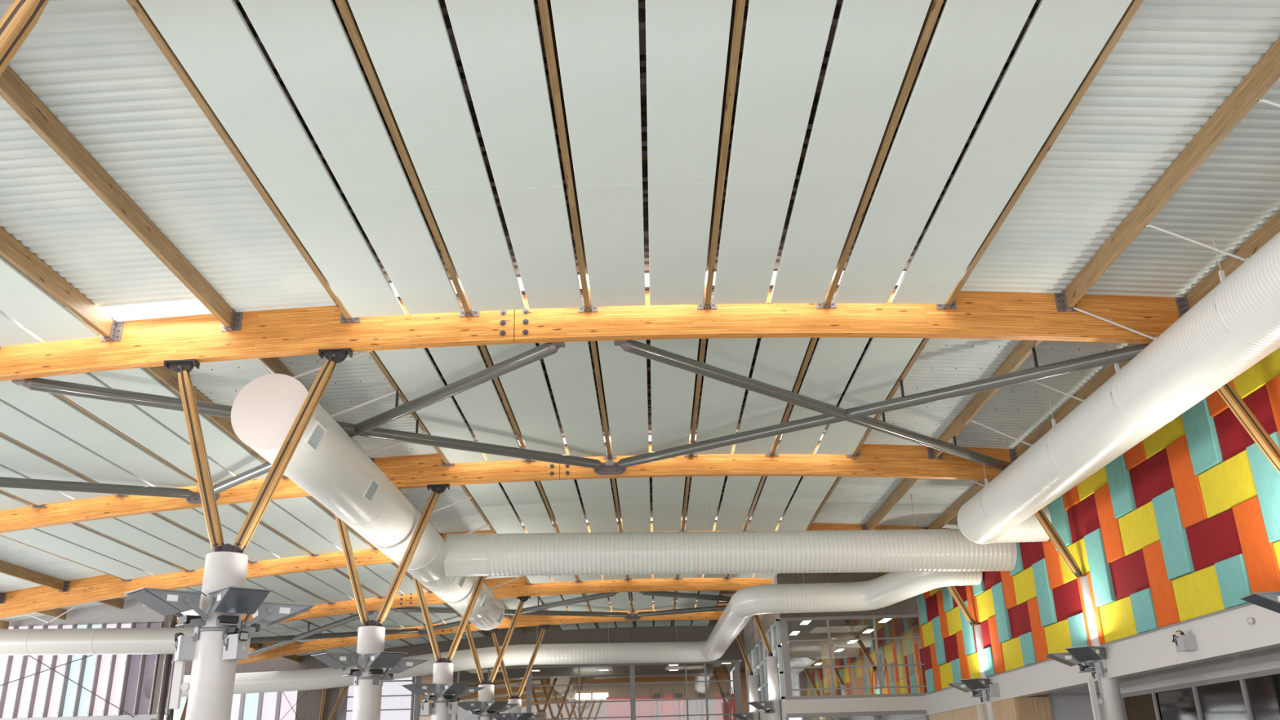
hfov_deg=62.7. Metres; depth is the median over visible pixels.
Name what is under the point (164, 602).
floodlight
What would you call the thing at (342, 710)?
window
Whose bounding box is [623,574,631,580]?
joist
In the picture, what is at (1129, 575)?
acoustic panel
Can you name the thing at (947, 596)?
acoustic panel
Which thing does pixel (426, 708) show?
emergency light
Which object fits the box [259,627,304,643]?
joist
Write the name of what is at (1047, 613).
acoustic panel
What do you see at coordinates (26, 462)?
ceiling panel
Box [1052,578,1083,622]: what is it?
acoustic panel
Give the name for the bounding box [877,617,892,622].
ceiling light
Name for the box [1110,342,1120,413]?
strap
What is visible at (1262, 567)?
acoustic panel
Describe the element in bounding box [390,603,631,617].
brace
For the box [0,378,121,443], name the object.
ceiling panel
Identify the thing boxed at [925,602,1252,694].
trim
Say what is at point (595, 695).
window
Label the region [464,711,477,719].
exercise ball
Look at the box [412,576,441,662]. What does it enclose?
strut
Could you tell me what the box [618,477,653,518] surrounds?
ceiling
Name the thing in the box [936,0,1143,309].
joist
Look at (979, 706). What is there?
bar
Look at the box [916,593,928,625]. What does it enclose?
acoustic panel
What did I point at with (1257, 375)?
acoustic panel
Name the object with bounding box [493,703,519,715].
floodlight
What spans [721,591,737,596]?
ceiling
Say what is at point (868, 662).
painted stripe
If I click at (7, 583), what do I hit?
ceiling
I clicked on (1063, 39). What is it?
ceiling panel
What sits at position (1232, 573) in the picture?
acoustic panel
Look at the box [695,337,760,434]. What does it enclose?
ceiling
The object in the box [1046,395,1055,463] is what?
strap
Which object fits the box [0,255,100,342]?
ceiling panel
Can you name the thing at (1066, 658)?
floodlight
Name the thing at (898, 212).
ceiling panel
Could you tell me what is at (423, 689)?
floodlight
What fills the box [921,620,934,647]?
acoustic panel
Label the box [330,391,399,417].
rod
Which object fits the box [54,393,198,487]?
joist
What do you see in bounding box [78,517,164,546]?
ceiling panel
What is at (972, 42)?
ceiling panel
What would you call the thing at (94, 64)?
ceiling
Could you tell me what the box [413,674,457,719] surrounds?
wall
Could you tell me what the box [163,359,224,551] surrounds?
strut
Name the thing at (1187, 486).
acoustic panel
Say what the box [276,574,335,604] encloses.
joist
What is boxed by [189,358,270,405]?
ceiling
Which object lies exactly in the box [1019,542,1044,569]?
acoustic panel
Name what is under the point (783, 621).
window
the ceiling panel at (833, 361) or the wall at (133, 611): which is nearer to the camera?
the ceiling panel at (833, 361)
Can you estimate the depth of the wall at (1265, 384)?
22.81 m
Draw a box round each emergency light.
[173,632,195,661]
[222,626,250,660]
[420,698,432,715]
[448,697,457,714]
[987,682,999,697]
[1171,630,1197,652]
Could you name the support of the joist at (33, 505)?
attached to the timber beam at (875, 460)
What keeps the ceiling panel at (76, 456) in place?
attached to the joist at (1, 433)
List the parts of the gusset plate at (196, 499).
seat plate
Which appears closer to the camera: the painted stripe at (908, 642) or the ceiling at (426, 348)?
the ceiling at (426, 348)
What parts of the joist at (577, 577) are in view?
ceiling panel, ceiling panel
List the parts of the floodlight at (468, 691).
arm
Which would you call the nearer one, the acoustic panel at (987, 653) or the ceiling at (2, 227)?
the ceiling at (2, 227)
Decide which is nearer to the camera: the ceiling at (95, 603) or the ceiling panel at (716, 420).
the ceiling panel at (716, 420)
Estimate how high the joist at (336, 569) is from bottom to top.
0.338 m
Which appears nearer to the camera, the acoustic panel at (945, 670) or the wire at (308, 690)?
the acoustic panel at (945, 670)
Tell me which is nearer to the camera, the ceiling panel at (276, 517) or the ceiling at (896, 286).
the ceiling at (896, 286)
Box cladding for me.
[928,696,1053,719]
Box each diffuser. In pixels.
[790,631,799,635]
[862,629,873,633]
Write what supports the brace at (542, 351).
attached to the timber beam at (988, 315)
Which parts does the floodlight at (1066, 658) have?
arm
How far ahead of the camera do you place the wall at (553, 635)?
56.36 m
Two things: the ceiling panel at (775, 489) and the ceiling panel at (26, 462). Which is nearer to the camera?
the ceiling panel at (26, 462)
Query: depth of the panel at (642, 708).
62.69 m
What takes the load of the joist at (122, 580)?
attached to the timber beam at (875, 460)
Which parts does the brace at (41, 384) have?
plate, plate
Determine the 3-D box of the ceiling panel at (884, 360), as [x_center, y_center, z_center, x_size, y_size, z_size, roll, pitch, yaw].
[4.643,0.066,20.004,0.879,0.093,4.410,-2,-21,0]
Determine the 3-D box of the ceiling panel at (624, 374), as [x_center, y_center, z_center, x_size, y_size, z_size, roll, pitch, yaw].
[-0.309,0.102,20.067,0.879,0.057,4.410,-2,-21,0]
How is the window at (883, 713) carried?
in the wall at (763, 716)
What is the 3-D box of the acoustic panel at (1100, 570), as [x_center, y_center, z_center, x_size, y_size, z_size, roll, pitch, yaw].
[10.509,4.746,24.006,0.115,1.628,0.902,-2,-21,0]
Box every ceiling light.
[599,668,608,671]
[668,668,678,671]
[789,630,799,635]
[799,620,811,624]
[813,662,822,665]
[834,647,844,652]
[846,640,857,643]
[862,627,873,633]
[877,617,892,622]
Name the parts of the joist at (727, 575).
ceiling panel, ceiling panel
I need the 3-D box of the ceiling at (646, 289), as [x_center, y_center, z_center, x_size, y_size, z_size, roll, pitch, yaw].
[0.120,-1.168,17.770,2.000,0.062,0.200,-2,-21,0]
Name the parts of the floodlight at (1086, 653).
arm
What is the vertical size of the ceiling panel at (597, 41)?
0.057 m
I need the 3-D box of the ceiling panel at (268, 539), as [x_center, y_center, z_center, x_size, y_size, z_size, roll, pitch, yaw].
[-11.152,5.616,32.105,0.879,0.134,3.886,-2,-21,0]
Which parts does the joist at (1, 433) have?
ceiling panel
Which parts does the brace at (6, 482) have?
plate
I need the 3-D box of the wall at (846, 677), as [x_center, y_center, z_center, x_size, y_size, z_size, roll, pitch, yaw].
[12.411,16.353,53.653,0.200,3.400,27.800,-2,-21,0]
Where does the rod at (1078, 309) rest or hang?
hanging from the joist at (1266, 72)
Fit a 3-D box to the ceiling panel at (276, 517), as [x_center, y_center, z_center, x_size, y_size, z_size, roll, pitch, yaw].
[-10.166,3.991,28.262,0.879,0.126,4.410,-2,-21,0]
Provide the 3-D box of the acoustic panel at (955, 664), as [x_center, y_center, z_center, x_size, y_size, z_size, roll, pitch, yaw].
[10.726,10.544,35.469,0.115,0.808,0.902,-2,-21,0]
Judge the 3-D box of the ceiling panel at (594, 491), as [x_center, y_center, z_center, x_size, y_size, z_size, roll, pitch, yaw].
[-1.228,3.373,28.364,0.879,0.061,4.410,-2,-21,0]
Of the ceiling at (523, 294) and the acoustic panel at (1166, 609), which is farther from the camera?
the acoustic panel at (1166, 609)
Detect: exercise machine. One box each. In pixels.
[649,688,662,719]
[671,688,684,719]
[695,687,710,719]
[720,687,735,719]
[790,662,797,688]
[791,676,804,696]
[871,657,886,693]
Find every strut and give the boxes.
[0,0,48,75]
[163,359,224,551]
[180,694,188,719]
[231,348,352,552]
[318,688,327,719]
[327,685,349,719]
[334,515,368,626]
[374,484,449,626]
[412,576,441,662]
[445,576,485,662]
[461,615,484,684]
[486,628,513,698]
[488,595,530,684]
[516,624,551,698]
[736,634,753,675]
[753,614,773,656]
[946,586,975,626]
[1034,509,1082,577]
[1216,382,1279,473]
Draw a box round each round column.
[185,543,248,719]
[351,619,385,719]
[431,657,453,719]
[477,680,494,719]
[507,695,521,719]
[747,675,759,719]
[766,656,782,719]
[819,635,837,695]
[973,624,994,719]
[1080,575,1125,719]
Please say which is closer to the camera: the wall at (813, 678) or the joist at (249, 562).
the joist at (249, 562)
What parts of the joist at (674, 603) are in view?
ceiling panel, ceiling panel, ceiling panel, ceiling panel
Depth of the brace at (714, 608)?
49.06 m
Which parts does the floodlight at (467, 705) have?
arm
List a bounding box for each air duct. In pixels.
[0,627,194,655]
[144,571,982,698]
[231,373,504,630]
[443,528,1017,577]
[957,231,1279,544]
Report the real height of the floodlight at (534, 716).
0.507 m
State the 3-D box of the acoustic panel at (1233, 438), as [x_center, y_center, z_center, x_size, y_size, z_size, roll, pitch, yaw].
[10.422,1.102,18.075,0.030,0.818,1.815,-2,-21,0]
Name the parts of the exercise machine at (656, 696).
arm, arm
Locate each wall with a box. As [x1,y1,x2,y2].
[0,599,164,626]
[123,719,150,719]
[169,620,744,719]
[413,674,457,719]
[457,672,731,719]
[732,670,824,719]
[743,575,779,654]
[748,698,786,719]
[777,572,917,617]
[835,623,924,695]
[922,384,1266,671]
[1048,694,1101,719]
[1097,693,1104,719]
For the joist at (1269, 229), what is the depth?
16.09 m
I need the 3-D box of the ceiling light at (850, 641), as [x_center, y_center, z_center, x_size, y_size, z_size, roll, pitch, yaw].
[10.343,13.679,51.079,0.340,0.072,1.300,-2,-21,0]
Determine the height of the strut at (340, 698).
2.843 m
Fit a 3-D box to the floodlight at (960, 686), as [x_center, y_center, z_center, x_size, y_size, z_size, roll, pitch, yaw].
[10.166,10.264,32.707,1.037,0.466,0.635,-5,-22,8]
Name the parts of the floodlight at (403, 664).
arm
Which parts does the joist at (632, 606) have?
ceiling panel, ceiling panel, ceiling panel, ceiling panel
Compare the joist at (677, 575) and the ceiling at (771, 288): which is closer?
the ceiling at (771, 288)
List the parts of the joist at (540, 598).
ceiling panel, ceiling panel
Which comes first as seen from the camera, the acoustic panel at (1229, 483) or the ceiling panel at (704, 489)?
the acoustic panel at (1229, 483)
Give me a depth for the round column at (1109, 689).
23.79 m
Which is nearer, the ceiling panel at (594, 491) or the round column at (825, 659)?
the ceiling panel at (594, 491)
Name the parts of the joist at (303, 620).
ceiling panel, ceiling panel, ceiling panel, ceiling panel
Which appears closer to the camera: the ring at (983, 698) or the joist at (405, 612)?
the ring at (983, 698)
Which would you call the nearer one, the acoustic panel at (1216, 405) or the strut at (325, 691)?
the acoustic panel at (1216, 405)
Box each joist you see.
[0,65,243,331]
[0,226,123,341]
[0,431,128,497]
[0,488,45,507]
[0,534,132,581]
[0,560,70,591]
[0,592,6,604]
[0,620,9,629]
[35,608,66,619]
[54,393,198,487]
[74,522,195,572]
[97,597,124,608]
[126,0,359,323]
[143,365,288,478]
[153,512,257,563]
[231,503,319,555]
[249,642,262,649]
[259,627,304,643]
[261,356,374,462]
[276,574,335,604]
[281,654,301,662]
[302,619,334,632]
[307,496,377,549]
[334,568,385,597]
[335,0,479,316]
[368,351,454,466]
[392,562,432,592]
[404,612,426,626]
[444,603,462,617]
[460,484,497,533]
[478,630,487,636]
[479,345,535,462]
[502,603,512,617]
[517,626,524,632]
[523,575,533,584]
[535,480,560,533]
[536,595,548,610]
[537,0,598,311]
[574,575,582,582]
[582,593,592,611]
[590,341,616,458]
[611,478,623,532]
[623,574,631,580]
[628,591,634,611]
[672,591,676,608]
[673,573,681,578]
[680,476,690,531]
[684,338,706,457]
[697,0,745,309]
[715,591,723,605]
[722,573,730,578]
[742,475,765,531]
[764,337,817,456]
[804,476,841,530]
[816,0,943,308]
[846,337,929,457]
[861,478,918,529]
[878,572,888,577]
[923,480,990,528]
[927,339,1042,459]
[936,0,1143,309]
[1008,343,1139,462]
[1053,36,1279,311]
[1175,210,1279,316]
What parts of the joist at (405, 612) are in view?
ceiling panel, ceiling panel, ceiling panel, ceiling panel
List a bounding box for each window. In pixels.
[0,620,181,718]
[165,691,282,719]
[337,676,415,719]
[413,659,742,719]
[575,693,591,699]
[592,693,608,698]
[745,617,785,713]
[779,613,927,699]
[786,710,928,719]
[1120,667,1279,719]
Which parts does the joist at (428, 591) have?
ceiling panel, ceiling panel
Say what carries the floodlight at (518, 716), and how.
attached to the round column at (517, 708)
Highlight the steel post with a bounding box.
[166,626,184,719]
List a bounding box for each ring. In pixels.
[192,619,243,640]
[353,671,383,685]
[431,699,449,706]
[476,714,493,719]
[979,689,989,702]
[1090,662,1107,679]
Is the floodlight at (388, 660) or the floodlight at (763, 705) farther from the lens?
the floodlight at (763, 705)
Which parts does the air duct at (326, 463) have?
grille frame, grille frame, grille frame, grille frame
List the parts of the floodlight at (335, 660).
arm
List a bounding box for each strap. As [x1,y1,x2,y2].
[980,464,987,515]
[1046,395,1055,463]
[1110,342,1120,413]
[1212,238,1228,331]
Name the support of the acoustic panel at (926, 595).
attached to the wall at (1265, 384)
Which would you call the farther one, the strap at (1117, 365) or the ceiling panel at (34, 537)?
the ceiling panel at (34, 537)
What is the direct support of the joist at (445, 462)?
attached to the timber beam at (988, 315)
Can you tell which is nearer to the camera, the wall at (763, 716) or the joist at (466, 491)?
the joist at (466, 491)
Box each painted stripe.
[863,674,868,694]
[866,660,872,694]
[871,666,875,693]
[879,653,885,693]
[884,657,890,693]
[888,662,895,693]
[892,647,900,693]
[897,651,905,693]
[903,655,911,693]
[906,639,916,693]
[914,643,923,693]
[919,648,927,693]
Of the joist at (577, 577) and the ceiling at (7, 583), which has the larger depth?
the joist at (577, 577)
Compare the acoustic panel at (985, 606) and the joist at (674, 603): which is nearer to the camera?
the acoustic panel at (985, 606)
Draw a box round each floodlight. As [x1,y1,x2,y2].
[124,587,209,627]
[202,586,273,626]
[242,601,314,635]
[310,652,364,676]
[360,651,407,675]
[382,658,428,679]
[400,683,439,700]
[435,682,471,700]
[453,686,484,702]
[457,700,484,715]
[481,700,508,714]
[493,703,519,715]
[493,712,511,719]
[512,712,534,719]
[527,714,541,719]
[731,712,754,719]
[746,700,775,713]
[946,682,982,697]
[960,678,989,694]
[1044,652,1095,672]
[1063,645,1106,668]
[1239,591,1279,613]
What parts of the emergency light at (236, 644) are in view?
stem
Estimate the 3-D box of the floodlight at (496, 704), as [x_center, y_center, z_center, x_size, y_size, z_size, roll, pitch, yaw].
[-5.596,13.368,40.427,0.690,0.507,1.127,15,-26,-37]
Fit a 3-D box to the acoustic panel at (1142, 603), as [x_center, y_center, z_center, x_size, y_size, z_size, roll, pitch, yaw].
[10.514,5.226,21.857,0.115,0.808,0.902,-2,-21,0]
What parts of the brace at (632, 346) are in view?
plate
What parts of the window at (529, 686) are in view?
frame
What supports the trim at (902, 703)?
attached to the wall at (763, 716)
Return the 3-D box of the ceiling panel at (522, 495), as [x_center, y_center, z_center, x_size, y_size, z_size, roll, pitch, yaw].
[-3.226,3.457,28.362,0.879,0.075,4.410,-2,-21,0]
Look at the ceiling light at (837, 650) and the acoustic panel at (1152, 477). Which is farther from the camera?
the ceiling light at (837, 650)
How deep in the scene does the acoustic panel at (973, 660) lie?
33.61 m
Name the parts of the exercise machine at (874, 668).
arm, arm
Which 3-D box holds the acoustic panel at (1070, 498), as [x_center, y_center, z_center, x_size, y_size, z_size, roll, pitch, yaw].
[10.484,2.894,25.711,0.075,1.378,0.902,-2,-21,0]
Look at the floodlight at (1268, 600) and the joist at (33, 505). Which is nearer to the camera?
the floodlight at (1268, 600)
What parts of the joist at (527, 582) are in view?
ceiling panel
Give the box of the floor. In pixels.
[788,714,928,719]
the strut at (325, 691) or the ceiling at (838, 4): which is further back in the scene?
the strut at (325, 691)
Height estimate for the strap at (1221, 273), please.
1.436 m
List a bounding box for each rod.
[26,613,49,623]
[48,604,79,622]
[255,358,275,373]
[293,351,371,378]
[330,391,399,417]
[366,431,427,455]
[400,488,414,493]
[431,497,471,513]
[465,524,490,533]
[489,575,524,590]
[969,419,1033,445]
[969,480,985,486]
[1032,380,1084,401]
[1073,306,1156,339]
[1146,223,1248,261]
[1257,97,1279,107]
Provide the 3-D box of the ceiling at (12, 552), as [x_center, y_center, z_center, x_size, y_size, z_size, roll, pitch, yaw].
[-17.646,5.392,29.927,2.000,0.324,8.914,-2,-21,0]
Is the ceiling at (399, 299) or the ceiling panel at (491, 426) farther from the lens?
the ceiling panel at (491, 426)
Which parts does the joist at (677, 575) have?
ceiling panel, ceiling panel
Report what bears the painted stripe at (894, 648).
attached to the wall at (846, 677)
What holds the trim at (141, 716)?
attached to the wall at (123, 719)
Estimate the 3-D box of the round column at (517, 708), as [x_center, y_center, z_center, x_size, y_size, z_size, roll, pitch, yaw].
[-5.841,18.209,48.637,0.720,5.100,0.720,-2,-21,0]
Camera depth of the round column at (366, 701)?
23.95 m
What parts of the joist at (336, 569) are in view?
ceiling panel, ceiling panel, ceiling panel, ceiling panel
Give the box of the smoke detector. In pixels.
[1246,617,1253,624]
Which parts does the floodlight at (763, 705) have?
arm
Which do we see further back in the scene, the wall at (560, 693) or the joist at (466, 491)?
the wall at (560, 693)
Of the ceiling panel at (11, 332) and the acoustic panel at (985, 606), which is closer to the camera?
the ceiling panel at (11, 332)
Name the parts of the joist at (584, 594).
ceiling panel, ceiling panel, ceiling panel, ceiling panel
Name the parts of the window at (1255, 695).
pane, pane, head frame, pane, pane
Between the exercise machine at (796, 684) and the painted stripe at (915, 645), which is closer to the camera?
the painted stripe at (915, 645)
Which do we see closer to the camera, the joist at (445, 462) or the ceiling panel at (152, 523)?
the joist at (445, 462)
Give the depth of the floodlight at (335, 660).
23.65 m
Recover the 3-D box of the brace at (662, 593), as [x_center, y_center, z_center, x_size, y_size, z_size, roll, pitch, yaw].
[2.387,10.040,44.580,6.446,0.374,0.265,16,-28,-38]
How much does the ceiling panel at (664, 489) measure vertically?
0.064 m
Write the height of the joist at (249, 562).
0.338 m
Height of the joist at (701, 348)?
0.338 m
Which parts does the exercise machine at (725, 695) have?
arm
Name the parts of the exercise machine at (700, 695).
arm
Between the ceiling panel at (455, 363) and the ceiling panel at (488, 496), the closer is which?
the ceiling panel at (455, 363)
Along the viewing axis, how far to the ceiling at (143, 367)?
22.23 m
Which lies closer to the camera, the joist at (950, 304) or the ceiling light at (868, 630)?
the joist at (950, 304)
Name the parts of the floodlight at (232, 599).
arm, arm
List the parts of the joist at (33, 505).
ceiling panel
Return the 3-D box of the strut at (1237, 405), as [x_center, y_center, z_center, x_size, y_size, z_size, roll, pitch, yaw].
[9.611,0.822,16.947,1.395,2.369,0.200,-2,-21,0]
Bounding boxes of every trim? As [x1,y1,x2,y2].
[0,714,158,719]
[150,613,177,719]
[784,696,926,713]
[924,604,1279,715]
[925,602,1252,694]
[1028,647,1279,697]
[1120,660,1279,693]
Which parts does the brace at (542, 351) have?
plate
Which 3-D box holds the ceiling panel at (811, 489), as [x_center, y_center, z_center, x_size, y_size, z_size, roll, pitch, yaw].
[4.772,3.305,28.297,0.879,0.093,4.410,-2,-21,0]
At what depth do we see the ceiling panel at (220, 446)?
23.56 m
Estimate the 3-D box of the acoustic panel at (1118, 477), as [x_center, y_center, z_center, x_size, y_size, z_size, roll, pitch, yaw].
[10.442,2.550,22.904,0.115,1.638,0.902,-2,-21,0]
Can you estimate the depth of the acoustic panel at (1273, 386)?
17.08 m
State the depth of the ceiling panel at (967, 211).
15.25 m
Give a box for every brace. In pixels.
[0,476,199,497]
[11,377,605,468]
[213,342,564,494]
[236,610,375,661]
[249,627,422,643]
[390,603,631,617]
[426,592,617,631]
[613,339,1010,470]
[613,343,1148,467]
[634,604,727,617]
[639,591,731,601]
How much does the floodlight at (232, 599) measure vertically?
0.507 m
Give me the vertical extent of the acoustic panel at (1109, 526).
1.638 m
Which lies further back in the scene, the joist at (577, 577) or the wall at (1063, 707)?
the joist at (577, 577)
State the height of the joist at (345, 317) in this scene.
0.338 m
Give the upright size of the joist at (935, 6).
0.338 m
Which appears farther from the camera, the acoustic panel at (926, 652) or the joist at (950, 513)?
the acoustic panel at (926, 652)
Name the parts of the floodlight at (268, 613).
arm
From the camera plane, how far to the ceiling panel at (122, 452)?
23.58 m
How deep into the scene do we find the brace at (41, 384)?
21.29 m
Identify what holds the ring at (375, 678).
attached to the round column at (366, 701)
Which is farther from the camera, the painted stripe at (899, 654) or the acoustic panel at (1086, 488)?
the painted stripe at (899, 654)
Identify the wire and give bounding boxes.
[0,654,93,685]
[27,655,133,717]
[280,689,309,719]
[910,493,915,527]
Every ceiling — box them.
[0,0,490,533]
[0,95,197,306]
[0,226,88,312]
[0,536,106,581]
[0,560,57,592]
[0,612,44,622]
[60,601,102,610]
[91,367,257,462]
[118,595,133,599]
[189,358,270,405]
[234,0,451,283]
[248,628,279,643]
[296,650,324,656]
[397,293,459,302]
[425,345,518,441]
[438,0,648,276]
[453,662,734,679]
[478,575,520,579]
[498,480,552,523]
[498,595,542,609]
[520,288,582,296]
[535,341,604,438]
[573,478,617,519]
[599,339,651,435]
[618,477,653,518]
[644,287,649,292]
[685,475,727,517]
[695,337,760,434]
[711,284,773,290]
[714,0,842,271]
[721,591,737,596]
[732,617,918,672]
[751,475,803,517]
[786,337,871,434]
[813,0,1279,524]
[835,284,898,290]
[842,0,1040,271]
[877,77,1279,527]
[942,514,959,528]
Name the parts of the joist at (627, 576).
ceiling panel, ceiling panel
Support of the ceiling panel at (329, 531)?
attached to the joist at (312, 498)
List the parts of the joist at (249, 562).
ceiling panel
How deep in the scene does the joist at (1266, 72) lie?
13.65 m
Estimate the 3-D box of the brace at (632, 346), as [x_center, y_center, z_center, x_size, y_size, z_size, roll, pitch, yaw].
[4.354,1.069,21.691,12.790,0.570,0.266,17,-28,-39]
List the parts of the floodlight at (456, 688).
arm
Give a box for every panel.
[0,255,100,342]
[0,310,41,346]
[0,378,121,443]
[0,398,75,448]
[0,447,114,499]
[0,463,74,505]
[0,528,93,556]
[33,441,155,486]
[36,523,127,551]
[38,372,172,437]
[62,551,154,579]
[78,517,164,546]
[80,435,197,488]
[89,367,217,432]
[97,545,184,575]
[115,512,198,541]
[130,431,235,483]
[133,541,205,570]
[138,0,338,199]
[157,507,234,536]
[176,426,267,479]
[193,503,267,533]
[204,531,279,561]
[235,499,304,528]
[237,527,309,558]
[239,0,411,195]
[271,496,336,524]
[272,191,404,317]
[274,524,342,554]
[307,522,371,550]
[344,189,462,314]
[347,0,490,191]
[374,347,457,413]
[384,639,410,647]
[416,408,485,463]
[422,634,447,641]
[424,185,524,311]
[427,345,502,410]
[444,0,563,187]
[462,406,524,461]
[464,482,511,510]
[481,506,526,533]
[486,342,552,408]
[496,185,582,308]
[500,480,545,508]
[511,404,567,454]
[515,506,556,533]
[538,341,598,406]
[540,479,581,506]
[550,0,642,185]
[551,505,589,533]
[555,402,606,457]
[575,183,645,306]
[576,478,613,505]
[583,504,618,532]
[597,339,647,404]
[605,403,648,456]
[605,694,684,719]
[616,477,649,504]
[619,503,650,532]
[645,0,733,182]
[648,182,715,305]
[650,338,698,403]
[651,402,693,452]
[652,476,685,503]
[652,502,683,532]
[685,502,719,531]
[688,475,724,502]
[694,400,742,454]
[701,337,757,402]
[712,180,794,303]
[714,502,751,531]
[714,693,735,719]
[721,475,761,502]
[727,0,836,181]
[733,400,787,453]
[746,337,810,401]
[746,502,787,531]
[757,475,801,502]
[769,178,866,303]
[776,402,837,453]
[776,501,821,530]
[791,475,837,502]
[798,337,869,402]
[800,0,931,180]
[815,400,876,454]
[833,177,946,303]
[841,337,923,402]
[880,0,1036,180]
[890,177,1020,303]
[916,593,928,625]
[916,604,924,648]
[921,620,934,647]
[923,591,931,599]
[923,645,932,670]
[925,593,938,622]
[925,668,935,693]
[929,587,941,595]
[929,643,942,691]
[931,616,946,665]
[936,589,950,639]
[939,662,953,688]
[941,586,953,612]
[943,634,959,662]
[946,605,961,635]
[951,658,962,683]
[952,0,1132,181]
[952,585,967,608]
[955,631,970,679]
[959,600,975,655]
[965,585,980,626]
[967,652,981,678]
[972,572,985,595]
[972,619,991,652]
[976,588,995,622]
[981,646,995,676]
[982,571,1001,591]
[987,615,1005,674]
[991,582,1012,642]
[1000,571,1017,609]
[1001,636,1025,671]
[1008,601,1031,639]
[1009,542,1023,575]
[1012,566,1036,604]
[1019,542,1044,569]
[1019,631,1036,665]
[1026,596,1048,662]
[1031,558,1057,626]
[1042,538,1064,589]
[1044,618,1071,658]
[1048,495,1072,551]
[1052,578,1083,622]
[1058,537,1089,583]
[1062,485,1080,510]
[1066,493,1100,543]
[1066,613,1088,647]
[1076,466,1107,501]
[1076,572,1105,645]
[1083,528,1115,606]
[1093,483,1125,563]
[1098,595,1138,643]
[1105,453,1136,518]
[1109,549,1150,600]
[1117,501,1159,555]
[1123,440,1148,471]
[1128,448,1174,508]
[1129,587,1158,633]
[1142,414,1185,458]
[1142,540,1180,627]
[1151,488,1195,579]
[1165,435,1208,528]
[1171,564,1225,622]
[1181,397,1223,475]
[1186,508,1242,571]
[1198,449,1257,518]
[1206,379,1235,417]
[1213,385,1277,461]
[1214,553,1252,608]
[1231,495,1279,593]
[1232,347,1279,399]
[1245,431,1279,542]
[1265,374,1279,438]
[1273,540,1279,570]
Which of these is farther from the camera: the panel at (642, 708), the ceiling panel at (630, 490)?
the panel at (642, 708)
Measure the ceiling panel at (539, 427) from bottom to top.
0.068 m
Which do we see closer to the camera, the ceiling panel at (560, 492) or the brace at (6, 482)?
the brace at (6, 482)
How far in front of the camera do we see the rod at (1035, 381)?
20.13 m
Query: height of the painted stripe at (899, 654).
2.300 m
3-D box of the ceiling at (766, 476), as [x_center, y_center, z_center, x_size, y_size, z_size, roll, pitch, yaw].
[4.310,3.544,29.855,2.000,0.129,8.074,-2,-21,0]
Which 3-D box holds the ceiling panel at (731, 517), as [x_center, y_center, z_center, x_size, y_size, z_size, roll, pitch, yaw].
[2.832,4.809,32.202,0.879,0.078,3.886,-2,-21,0]
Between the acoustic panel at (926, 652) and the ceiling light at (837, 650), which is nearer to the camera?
the acoustic panel at (926, 652)
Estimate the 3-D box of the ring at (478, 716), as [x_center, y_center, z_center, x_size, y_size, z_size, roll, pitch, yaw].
[-6.001,13.816,40.795,0.660,0.340,0.660,-2,-21,0]
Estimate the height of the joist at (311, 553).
0.338 m
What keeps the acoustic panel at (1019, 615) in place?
attached to the wall at (1265, 384)
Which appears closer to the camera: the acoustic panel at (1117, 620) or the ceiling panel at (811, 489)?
the acoustic panel at (1117, 620)
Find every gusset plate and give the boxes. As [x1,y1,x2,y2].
[186,489,219,503]
[417,626,428,635]
[593,457,626,475]
[624,610,640,620]
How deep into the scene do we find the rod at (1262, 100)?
12.01 m
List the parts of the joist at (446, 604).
ceiling panel, ceiling panel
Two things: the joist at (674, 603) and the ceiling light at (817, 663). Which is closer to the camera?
the joist at (674, 603)
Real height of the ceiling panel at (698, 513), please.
0.072 m
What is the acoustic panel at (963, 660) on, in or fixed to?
attached to the wall at (1265, 384)
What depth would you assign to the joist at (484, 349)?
21.84 m
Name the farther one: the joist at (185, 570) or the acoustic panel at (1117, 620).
the joist at (185, 570)
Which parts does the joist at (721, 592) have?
ceiling panel, ceiling panel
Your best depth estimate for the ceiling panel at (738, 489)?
28.95 m
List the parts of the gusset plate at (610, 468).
seat plate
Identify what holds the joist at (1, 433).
attached to the timber beam at (875, 460)
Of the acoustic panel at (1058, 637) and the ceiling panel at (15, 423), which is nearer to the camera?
the ceiling panel at (15, 423)
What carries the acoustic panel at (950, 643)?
attached to the wall at (1265, 384)
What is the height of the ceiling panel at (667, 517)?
0.064 m
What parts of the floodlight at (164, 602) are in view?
arm, arm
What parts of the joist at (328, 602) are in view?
ceiling panel, ceiling panel, ceiling panel, ceiling panel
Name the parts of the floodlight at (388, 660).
arm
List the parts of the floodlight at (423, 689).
arm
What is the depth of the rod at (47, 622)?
34.84 m
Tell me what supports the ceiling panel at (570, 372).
attached to the joist at (594, 348)
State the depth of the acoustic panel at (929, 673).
38.77 m
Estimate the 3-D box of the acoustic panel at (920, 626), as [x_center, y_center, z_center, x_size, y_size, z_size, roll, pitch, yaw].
[10.757,10.183,40.192,0.075,1.638,0.300,-2,-21,0]
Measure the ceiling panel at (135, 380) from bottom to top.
0.119 m
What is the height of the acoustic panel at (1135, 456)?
1.378 m
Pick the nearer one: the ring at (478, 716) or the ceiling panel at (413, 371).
the ceiling panel at (413, 371)
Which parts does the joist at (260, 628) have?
ceiling panel, ceiling panel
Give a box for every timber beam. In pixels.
[0,289,1180,381]
[0,443,1011,533]
[0,522,949,618]
[176,573,772,627]
[236,603,750,664]
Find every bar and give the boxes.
[168,660,189,709]
[976,704,983,719]
[1086,676,1102,719]
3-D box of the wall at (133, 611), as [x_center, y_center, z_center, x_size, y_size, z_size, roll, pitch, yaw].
[-21.645,8.597,37.888,9.900,1.940,0.200,-2,-21,0]
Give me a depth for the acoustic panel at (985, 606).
32.28 m

